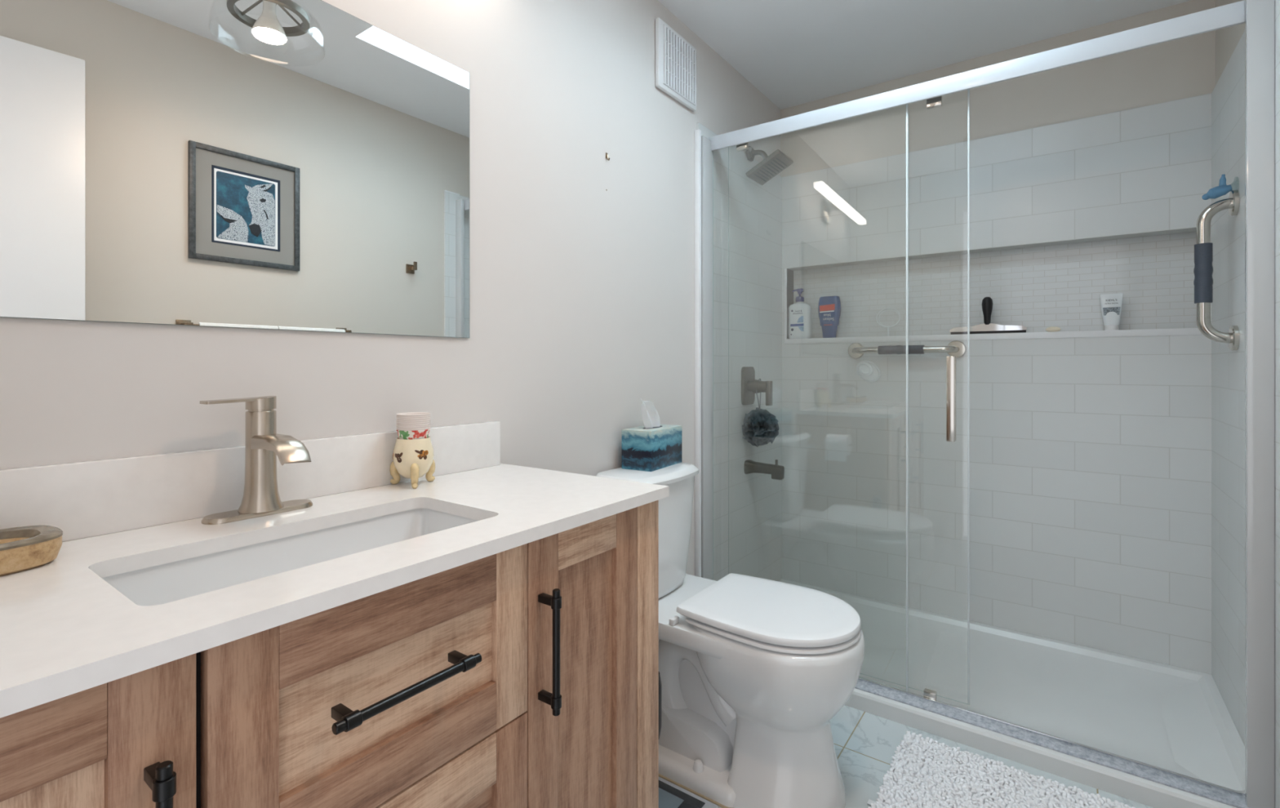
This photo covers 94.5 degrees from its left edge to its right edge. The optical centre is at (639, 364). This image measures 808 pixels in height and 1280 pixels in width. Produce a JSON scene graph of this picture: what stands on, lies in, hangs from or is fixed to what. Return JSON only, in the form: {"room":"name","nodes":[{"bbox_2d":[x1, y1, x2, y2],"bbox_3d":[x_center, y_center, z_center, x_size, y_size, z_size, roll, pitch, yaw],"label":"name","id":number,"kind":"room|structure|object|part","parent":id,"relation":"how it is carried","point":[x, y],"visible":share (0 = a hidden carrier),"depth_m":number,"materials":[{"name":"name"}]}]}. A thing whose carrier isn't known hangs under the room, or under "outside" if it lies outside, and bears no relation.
{"room":"bathroom","nodes":[
{"label":"bathroom","id":0,"kind":"room"},
{"bbox_2d":[0,0,780,575],"bbox_3d":[-0.152,-0.070,1.881,0.100,2.440,3.390,0,0,36],"label":"wall","id":1,"kind":"structure","parent":0,"point":[582,292],"depth_m":1.57,"materials":[{"name":"paint"}]},
{"bbox_2d":[0,0,469,337],"bbox_3d":[-0.727,-0.385,0.995,0.006,0.641,1.070,0,0,36],"label":"wall mirror","id":2,"kind":"object","parent":1,"relation":"attached to","point":[287,165],"visible":1,"depth_m":1.02,"materials":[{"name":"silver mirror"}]},
{"bbox_2d":[0,421,500,542],"bbox_3d":[-0.698,0.197,1.022,0.020,0.109,1.158,0,0,36],"label":"backsplash","id":3,"kind":"structure","parent":1,"relation":"attached to","point":[82,500],"depth_m":0.96,"materials":[{"name":"stone"}]},
{"bbox_2d":[655,17,696,111],"bbox_3d":[0.138,-1.097,2.175,0.024,0.241,0.263,0,0,36],"label":"air vent","id":4,"kind":"object","parent":1,"relation":"in","point":[675,57],"visible":1,"depth_m":2.15,"materials":[{"name":"white plastic"}]},
{"bbox_2d":[663,24,696,105],"bbox_3d":[0.149,-1.097,2.175,0.006,0.209,0.219,0,0,36],"label":"grille","id":5,"kind":"object","parent":4,"relation":"attached to","point":[679,55],"depth_m":2.16,"materials":[{"name":"white plastic"}]},
{"bbox_2d":[694,128,701,577],"bbox_3d":[0.225,0.119,2.297,0.022,2.062,0.017,0,0,36],"label":"trim","id":6,"kind":"structure","parent":1,"relation":"attached to","point":[697,132],"depth_m":2.29,"materials":[{"name":"white paint"}]},
{"bbox_2d":[696,122,782,582],"bbox_3d":[0.467,0.082,2.643,0.010,2.055,0.830,0,0,36],"label":"tiled wall","id":7,"kind":"structure","parent":1,"relation":"attached to","point":[755,286],"depth_m":2.63,"materials":[{"name":"white tile"}]},
{"bbox_2d":[741,366,772,405],"bbox_3d":[0.527,0.093,2.618,0.116,0.170,0.120,0,0,36],"label":"shower valve","id":8,"kind":"object","parent":7,"relation":"attached to","point":[749,384],"visible":0.99,"depth_m":2.60,"materials":[{"name":"silver metal"}]},
{"bbox_3d":[0.565,0.124,2.590,0.022,0.108,0.030,0,0,36],"label":"lever","id":9,"kind":"part","parent":8,"relation":"part of","materials":[{"name":"silver metal"}]},
{"bbox_2d":[742,378,779,447],"bbox_3d":[0.540,0.210,2.607,0.147,0.300,0.164,0,0,36],"label":"bath pouf","id":10,"kind":"object","parent":7,"relation":"attached to","point":[760,427],"visible":1,"depth_m":2.58,"materials":[{"name":"grey"}]},
{"bbox_3d":[0.528,0.155,2.618,0.012,0.190,0.054,0,0,36],"label":"cord","id":11,"kind":"part","parent":10,"relation":"part of","materials":[{"name":"white fabric"}]},
{"bbox_2d":[743,459,784,479],"bbox_3d":[0.548,0.454,2.603,0.168,0.083,0.061,0,0,36],"label":"tub spout","id":12,"kind":"object","parent":7,"relation":"attached to","point":[777,472],"visible":1,"depth_m":2.58,"materials":[{"name":"silver metal"}]},
{"bbox_2d":[745,146,793,185],"bbox_3d":[0.564,-0.903,2.616,0.178,0.157,0.160,0,0,36],"label":"showerhead","id":13,"kind":"object","parent":7,"relation":"attached to","point":[771,165],"visible":0.99,"depth_m":2.60,"materials":[{"name":"silver metal"}]},
{"bbox_3d":[0.537,-0.923,2.635,0.092,0.081,0.023,0,0,36],"label":"arm","id":14,"kind":"part","parent":13,"relation":"part of","materials":[{"name":"silver metal"}]},
{"bbox_2d":[712,103,908,691],"bbox_3d":[0.590,0.095,2.163,0.723,1.970,0.008,0,0,35],"label":"fixed glass panel","id":15,"kind":"object","parent":7,"relation":"attached to","point":[907,105],"visible":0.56,"depth_m":1.96,"materials":[{"name":"clear glass"}]},
{"bbox_2d":[728,88,969,705],"bbox_3d":[0.697,0.090,2.108,0.838,1.969,0.042,0,0,35],"label":"door","id":16,"kind":"structure","parent":7,"relation":"in","point":[935,102],"depth_m":1.88,"materials":[{"name":"clear glass"}]},
{"bbox_3d":[0.993,0.108,1.889,0.024,0.273,0.018,0,0,35],"label":"handle","id":17,"kind":"part","parent":16,"relation":"part of","materials":[{"name":"silver metal"}]},
{"bbox_3d":[1.006,0.108,1.909,0.024,0.273,0.020,0,0,35],"label":"handle","id":18,"kind":"part","parent":16,"relation":"part of","materials":[{"name":"silver metal"}]},
{"bbox_2d":[701,0,1274,807],"bbox_3d":[0.907,0.089,1.903,1.569,2.002,0.124,0,0,36],"label":"shower door frame","id":19,"kind":"object","parent":7,"relation":"attached to","point":[1258,15],"visible":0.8,"depth_m":1.45,"materials":[{"name":"white metal"}]},
{"bbox_3d":[0.908,-0.882,1.943,1.522,0.055,0.060,0,0,36],"label":"header rail","id":20,"kind":"part","parent":19,"relation":"part of","materials":[{"name":"white metal"}]},
{"bbox_3d":[0.907,1.083,1.933,1.507,0.006,0.008,0,0,36],"label":"rail","id":21,"kind":"part","parent":19,"relation":"part of","materials":[{"name":"silver metal"}]},
{"bbox_2d":[657,0,1191,109],"bbox_3d":[0.533,-1.470,1.385,1.790,0.360,3.390,0,0,36],"label":"ceiling","id":22,"kind":"structure","parent":0,"point":[794,52],"depth_m":2.28,"materials":[{"name":"paint"}]},
{"bbox_2d":[718,705,1153,807],"bbox_3d":[0.533,1.200,1.385,1.790,0.100,3.390,0,0,36],"label":"floor","id":23,"kind":"structure","parent":0,"point":[865,744],"depth_m":1.75,"materials":[{"name":"stone"}]},
{"bbox_2d":[0,500,658,807],"bbox_3d":[-0.483,0.712,0.886,0.528,0.876,1.170,0,0,36],"label":"vanity cabinet","id":24,"kind":"object","parent":23,"relation":"on","point":[525,676],"visible":0.88,"depth_m":0.77,"materials":[{"name":"brown wood"}]},
{"bbox_3d":[-0.530,0.663,0.471,0.009,0.636,0.164,0,0,36],"label":"door","id":25,"kind":"part","parent":24,"relation":"part of","materials":[{"name":"brown wood"}]},
{"bbox_3d":[-0.526,0.313,0.468,0.021,0.073,0.156,0,0,36],"label":"rail","id":26,"kind":"part","parent":24,"relation":"part of","materials":[{"name":"brown wood"}]},
{"bbox_3d":[-0.436,0.456,0.537,0.044,0.197,0.017,0,0,36],"label":"handle","id":27,"kind":"part","parent":24,"relation":"part of","materials":[{"name":"black metal"}]},
{"bbox_2d":[0,463,669,718],"bbox_3d":[-0.491,0.262,0.891,0.508,0.021,1.188,0,0,36],"label":"countertop","id":28,"kind":"structure","parent":24,"relation":"on","point":[65,631],"depth_m":0.72,"materials":[{"name":"stone"}]},
{"bbox_2d":[0,525,62,576],"bbox_3d":[-0.823,0.232,0.691,0.111,0.038,0.211,0,0,36],"label":"soap dish","id":29,"kind":"object","parent":28,"relation":"on","point":[22,548],"visible":1,"depth_m":0.73,"materials":[{"name":"brown wood"}]},
{"bbox_2d":[200,395,312,524],"bbox_3d":[-0.604,0.152,0.973,0.163,0.198,0.166,0,0,36],"label":"faucet","id":30,"kind":"object","parent":28,"relation":"on","point":[261,498],"visible":1,"depth_m":0.98,"materials":[{"name":"silver metal"}]},
{"bbox_3d":[-0.666,0.058,0.970,0.033,0.007,0.088,0,0,36],"label":"lever","id":31,"kind":"part","parent":30,"relation":"part of","materials":[{"name":"silver metal"}]},
{"bbox_3d":[-0.643,0.247,1.002,0.052,0.008,0.166,0,0,36],"label":"plate","id":32,"kind":"part","parent":30,"relation":"part of","materials":[{"name":"silver metal"}]},
{"bbox_3d":[-0.583,0.136,0.960,0.114,0.038,0.043,0,0,36],"label":"spout","id":33,"kind":"part","parent":30,"relation":"part of","materials":[{"name":"silver metal"}]},
{"bbox_2d":[102,508,477,606],"bbox_3d":[-0.464,0.337,0.870,0.288,0.129,0.536,0,0,36],"label":"undermount sink","id":34,"kind":"object","parent":28,"relation":"in","point":[167,583],"visible":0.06,"depth_m":0.92,"materials":[{"name":"white ceramic"}]},
{"bbox_2d":[389,436,435,488],"bbox_3d":[-0.472,0.202,1.245,0.091,0.099,0.092,0,0,36],"label":"cup holder","id":35,"kind":"object","parent":28,"relation":"on","point":[413,459],"visible":0.97,"depth_m":1.21,"materials":[{"name":"beige ceramic"}]},
{"bbox_2d":[395,428,430,439],"bbox_3d":[-0.475,0.163,1.241,0.068,0.058,0.068,0,0,36],"label":"paper cup","id":36,"kind":"object","parent":35,"relation":"in","point":[418,434],"visible":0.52,"depth_m":1.22,"materials":[{"name":"multicoloured paper"}]},
{"bbox_2d":[395,426,430,431],"bbox_3d":[-0.475,0.159,1.241,0.068,0.058,0.068,0,0,36],"label":"paper cup","id":37,"kind":"object","parent":36,"relation":"on","point":[428,428],"visible":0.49,"depth_m":1.21,"materials":[{"name":"white paper"}]},
{"bbox_2d":[395,424,430,428],"bbox_3d":[-0.475,0.155,1.241,0.068,0.058,0.068,0,0,36],"label":"paper cup","id":38,"kind":"object","parent":37,"relation":"on","point":[427,426],"visible":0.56,"depth_m":1.21,"materials":[{"name":"white paper"}]},
{"bbox_2d":[395,422,430,426],"bbox_3d":[-0.475,0.151,1.241,0.068,0.058,0.068,0,0,36],"label":"paper cup","id":39,"kind":"object","parent":38,"relation":"on","point":[424,424],"visible":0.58,"depth_m":1.21,"materials":[{"name":"white paper"}]},
{"bbox_2d":[395,420,430,424],"bbox_3d":[-0.475,0.147,1.241,0.068,0.058,0.068,0,0,36],"label":"paper cup","id":40,"kind":"object","parent":39,"relation":"on","point":[428,422],"visible":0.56,"depth_m":1.21,"materials":[{"name":"white paper"}]},
{"bbox_2d":[395,418,430,422],"bbox_3d":[-0.475,0.143,1.241,0.068,0.058,0.068,0,0,36],"label":"paper cup","id":41,"kind":"object","parent":40,"relation":"on","point":[425,420],"visible":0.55,"depth_m":1.21,"materials":[{"name":"white paper"}]},
{"bbox_2d":[395,416,430,421],"bbox_3d":[-0.475,0.139,1.241,0.068,0.058,0.068,0,0,36],"label":"paper cup","id":42,"kind":"object","parent":41,"relation":"on","point":[428,418],"visible":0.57,"depth_m":1.21,"materials":[{"name":"white paper"}]},
{"bbox_2d":[395,414,430,418],"bbox_3d":[-0.475,0.135,1.241,0.068,0.058,0.068,0,0,36],"label":"paper cup","id":43,"kind":"object","parent":42,"relation":"on","point":[426,416],"visible":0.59,"depth_m":1.21,"materials":[{"name":"white paper"}]},
{"bbox_2d":[395,412,430,417],"bbox_3d":[-0.475,0.130,1.241,0.068,0.058,0.068,0,0,36],"label":"paper cup","id":44,"kind":"object","parent":43,"relation":"on","point":[406,414],"visible":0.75,"depth_m":1.24,"materials":[{"name":"white paper"}]},
{"bbox_2d":[417,450,428,457],"bbox_3d":[-0.445,0.183,1.215,0.002,0.013,0.025,0,0,40],"label":"flower","id":45,"kind":"object","parent":35,"relation":"on","point":[420,453],"depth_m":1.21,"materials":[{"name":"gold paint"}]},
{"bbox_3d":[-0.314,0.412,0.770,0.009,0.130,0.308,0,0,36],"label":"drawer","id":46,"kind":"part","parent":24,"relation":"part of","materials":[{"name":"brown wood"}]},
{"bbox_3d":[-0.310,0.509,0.767,0.021,0.072,0.300,0,0,36],"label":"rail","id":47,"kind":"part","parent":24,"relation":"part of","materials":[{"name":"brown wood"}]},
{"bbox_3d":[-0.310,0.314,0.767,0.021,0.075,0.300,0,0,36],"label":"rail","id":48,"kind":"part","parent":24,"relation":"part of","materials":[{"name":"brown wood"}]},
{"bbox_3d":[-0.290,0.402,0.740,0.044,0.017,0.199,0,0,36],"label":"handle","id":49,"kind":"part","parent":24,"relation":"part of","materials":[{"name":"black metal"}]},
{"bbox_3d":[-0.310,0.586,0.767,0.021,0.075,0.300,0,0,36],"label":"rail","id":50,"kind":"part","parent":24,"relation":"part of","materials":[{"name":"brown wood"}]},
{"bbox_3d":[-0.314,0.683,0.770,0.009,0.126,0.308,0,0,36],"label":"drawer","id":51,"kind":"part","parent":24,"relation":"part of","materials":[{"name":"brown wood"}]},
{"bbox_3d":[-0.143,0.454,0.943,0.044,0.197,0.017,0,0,36],"label":"handle","id":52,"kind":"part","parent":24,"relation":"part of","materials":[{"name":"black metal"}]},
{"bbox_3d":[-0.103,0.661,1.062,0.009,0.640,0.165,0,0,36],"label":"door","id":53,"kind":"part","parent":24,"relation":"part of","materials":[{"name":"brown wood"}]},
{"bbox_3d":[-0.099,0.310,1.059,0.021,0.068,0.157,0,0,36],"label":"rail","id":54,"kind":"part","parent":24,"relation":"part of","materials":[{"name":"brown wood"}]},
{"bbox_2d":[658,671,661,739],"bbox_3d":[0.023,0.910,1.295,0.068,0.480,0.068,0,0,36],"label":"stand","id":55,"kind":"object","parent":23,"relation":"on","point":[660,680],"visible":0.12,"depth_m":1.28,"materials":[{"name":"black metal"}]},
{"bbox_2d":[658,777,718,807],"bbox_3d":[0.010,1.135,1.500,0.298,0.030,0.238,0,0,36],"label":"bathroom scale","id":56,"kind":"object","parent":23,"relation":"on","point":[670,795],"visible":0.34,"depth_m":1.53,"materials":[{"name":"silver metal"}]},
{"bbox_2d":[595,462,864,807],"bbox_3d":[0.262,0.739,1.710,0.736,0.822,0.382,0,0,36],"label":"toilet","id":57,"kind":"object","parent":23,"relation":"on","point":[755,673],"visible":0.88,"depth_m":1.55,"materials":[{"name":"white ceramic"}]},
{"bbox_3d":[0.038,0.344,1.861,0.197,0.032,0.364,0,0,36],"label":"tank lid","id":58,"kind":"part","parent":57,"relation":"part of","materials":[{"name":"white ceramic"}]},
{"bbox_2d":[622,424,681,471],"bbox_3d":[0.042,0.266,1.931,0.108,0.125,0.210,0,0,31],"label":"tissue box","id":59,"kind":"object","parent":57,"relation":"on","point":[655,448],"visible":0.84,"depth_m":1.86,"materials":[{"name":"blue cardboard"}]},
{"bbox_2d":[640,399,660,428],"bbox_3d":[0.029,0.158,1.907,0.029,0.104,0.121,0,0,31],"label":"tissue","id":60,"kind":"object","parent":59,"relation":"on","point":[651,418],"visible":0.91,"depth_m":1.90,"materials":[{"name":"paper"}]},
{"bbox_3d":[0.031,0.536,1.866,0.180,0.356,0.344,0,0,36],"label":"tank","id":61,"kind":"part","parent":57,"relation":"part of","materials":[{"name":"white ceramic"}]},
{"bbox_3d":[0.373,0.672,1.627,0.444,0.022,0.370,0,0,36],"label":"seat lid","id":62,"kind":"part","parent":57,"relation":"part of","materials":[{"name":"white plastic"}]},
{"bbox_3d":[0.385,0.694,1.619,0.416,0.012,0.372,0,0,36],"label":"seat","id":63,"kind":"part","parent":57,"relation":"part of","materials":[{"name":"white plastic"}]},
{"bbox_2d":[866,731,1134,807],"bbox_3d":[0.992,1.137,1.391,0.830,0.023,0.522,0,0,36],"label":"bath mat","id":64,"kind":"object","parent":23,"relation":"on","point":[922,773],"visible":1,"depth_m":1.59,"materials":[{"name":"white fabric"}]},
{"bbox_2d":[778,578,1248,807],"bbox_3d":[1.115,1.113,2.190,1.569,0.074,0.803,0,0,36],"label":"shower pan","id":65,"kind":"object","parent":23,"relation":"on","point":[1169,717],"visible":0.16,"depth_m":1.95,"materials":[{"name":"plastic"}]},
{"bbox_2d":[923,688,937,700],"bbox_3d":[0.945,1.074,1.926,0.036,0.024,0.022,0,0,36],"label":"guide","id":66,"kind":"object","parent":65,"relation":"on","point":[927,693],"visible":1,"depth_m":1.92,"materials":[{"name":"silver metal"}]},
{"bbox_2d":[793,231,1196,338],"bbox_3d":[1.406,-0.297,2.593,1.517,0.374,0.010,0,0,36],"label":"shower niche","id":67,"kind":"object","parent":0,"point":[1037,289],"depth_m":2.46,"materials":[{"name":"tile"}]},
{"bbox_2d":[782,93,1211,674],"bbox_3d":[1.380,0.082,2.556,1.590,2.055,0.100,0,0,36],"label":"tiled wall","id":68,"kind":"structure","parent":0,"point":[1091,457],"depth_m":2.38,"materials":[{"name":"white tile"}]},
{"bbox_2d":[856,360,880,382],"bbox_3d":[1.048,0.029,2.720,0.108,0.100,0.022,0,0,36],"label":"soap holder","id":69,"kind":"object","parent":68,"relation":"attached to","point":[868,371],"visible":1,"depth_m":2.72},
{"bbox_2d":[857,361,872,375],"bbox_3d":[1.036,0.018,2.724,0.068,0.064,0.015,0,0,36],"label":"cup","id":70,"kind":"object","parent":69,"relation":"on","point":[864,368],"depth_m":2.72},
{"bbox_2d":[847,340,966,358],"bbox_3d":[1.157,-0.067,2.609,0.490,0.074,0.084,0,0,36],"label":"grab bar","id":71,"kind":"object","parent":68,"relation":"attached to","point":[957,348],"visible":0.94,"depth_m":2.56,"materials":[{"name":"silver metal"}]},
{"bbox_2d":[784,268,1200,343],"bbox_3d":[1.371,-0.294,2.554,1.529,0.378,0.094,0,0,36],"label":"trim","id":72,"kind":"structure","parent":68,"relation":"attached to","point":[1176,331],"depth_m":2.47,"materials":[{"name":"white paint"}]},
{"bbox_2d":[788,288,811,338],"bbox_3d":[0.800,-0.256,2.961,0.112,0.252,0.056,0,0,36],"label":"shampoo bottle","id":73,"kind":"object","parent":72,"relation":"on","point":[799,313],"visible":0.98,"depth_m":2.94,"materials":[{"name":"white plastic"}]},
{"bbox_2d":[817,295,840,337],"bbox_3d":[0.920,-0.231,2.873,0.107,0.202,0.048,0,0,36],"label":"shampoo bottle","id":74,"kind":"object","parent":72,"relation":"on","point":[828,307],"visible":0.98,"depth_m":2.85,"materials":[{"name":"blue plastic"}]},
{"bbox_3d":[0.903,-0.277,2.857,0.074,0.033,0.001,0,0,36],"label":"label panel","id":75,"kind":"part","parent":74,"relation":"part of","materials":[{"name":"red"}]},
{"bbox_3d":[0.907,-0.234,2.855,0.072,0.037,0.001,0,0,36],"label":"label panel","id":76,"kind":"part","parent":74,"relation":"part of","materials":[{"name":"blue"}]},
{"bbox_2d":[875,307,900,336],"bbox_3d":[1.153,-0.198,2.746,0.107,0.135,0.016,0,0,36],"label":"wire loop","id":77,"kind":"object","parent":72,"relation":"on","point":[887,326],"visible":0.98,"depth_m":2.75,"materials":[{"name":"silver metal"}]},
{"bbox_2d":[950,297,1026,334],"bbox_3d":[1.448,-0.207,2.466,0.276,0.154,0.041,0,0,36],"label":"squeegee","id":78,"kind":"object","parent":72,"relation":"on","point":[988,327],"visible":1,"depth_m":2.45,"materials":[{"name":"silver rubber"}]},
{"bbox_3d":[1.448,-0.226,2.466,0.041,0.116,0.041,0,0,36],"label":"handle","id":79,"kind":"part","parent":78,"relation":"part of","materials":[{"name":"black plastic"}]},
{"bbox_3d":[1.448,-0.137,2.466,0.272,0.014,0.008,0,0,36],"label":"blade","id":80,"kind":"part","parent":78,"relation":"part of","materials":[{"name":"black rubber"}]},
{"bbox_2d":[1045,326,1061,332],"bbox_3d":[1.639,-0.141,2.347,0.050,0.022,0.031,0,0,36],"label":"soap bar","id":81,"kind":"object","parent":72,"relation":"on","point":[1051,329],"visible":0.91,"depth_m":2.34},
{"bbox_2d":[1099,293,1123,330],"bbox_3d":[1.788,-0.200,2.243,0.054,0.140,0.051,0,0,-7],"label":"tube","id":82,"kind":"object","parent":72,"relation":"on","point":[1111,304],"visible":0.94,"depth_m":2.24,"materials":[{"name":"white plastic"}]},
{"bbox_2d":[1102,306,1119,315],"bbox_3d":[1.782,-0.203,2.235,0.052,0.030,0.001,0,0,36],"label":"print","id":83,"kind":"object","parent":82,"relation":"attached to","point":[1107,311],"depth_m":2.23,"materials":[{"name":"grey"}]},
{"bbox_2d":[780,0,1215,177],"bbox_3d":[1.411,-0.070,2.600,1.590,2.440,0.192,0,0,36],"label":"wall","id":84,"kind":"structure","parent":0,"point":[1182,68],"depth_m":2.39,"materials":[{"name":"paint"}]},
{"bbox_2d":[1215,0,1244,84],"bbox_3d":[1.218,-0.070,0.890,0.100,2.440,3.390,0,0,36],"label":"wall","id":85,"kind":"structure","parent":0,"point":[1227,39],"depth_m":1.93,"materials":[{"name":"paint"}]},
{"bbox_2d":[1211,0,1279,807],"bbox_3d":[1.743,0.102,1.710,0.010,2.095,0.845,0,0,36],"label":"tiled wall","id":86,"kind":"structure","parent":85,"relation":"attached to","point":[1228,233],"depth_m":1.79,"materials":[{"name":"white tile"}]},
{"bbox_2d":[1193,189,1239,350],"bbox_3d":[1.727,-0.280,1.774,0.098,0.474,0.074,0,0,36],"label":"grab bar","id":87,"kind":"object","parent":86,"relation":"attached to","point":[1203,249],"visible":1,"depth_m":1.77,"materials":[{"name":"silver metal"}]},
{"bbox_2d":[1201,173,1237,199],"bbox_3d":[1.733,-0.532,1.770,0.076,0.072,0.060,0,0,36],"label":"hook","id":88,"kind":"object","parent":86,"relation":"attached to","point":[1222,189],"visible":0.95,"depth_m":1.76,"materials":[{"name":"blue plastic"}]}
]}

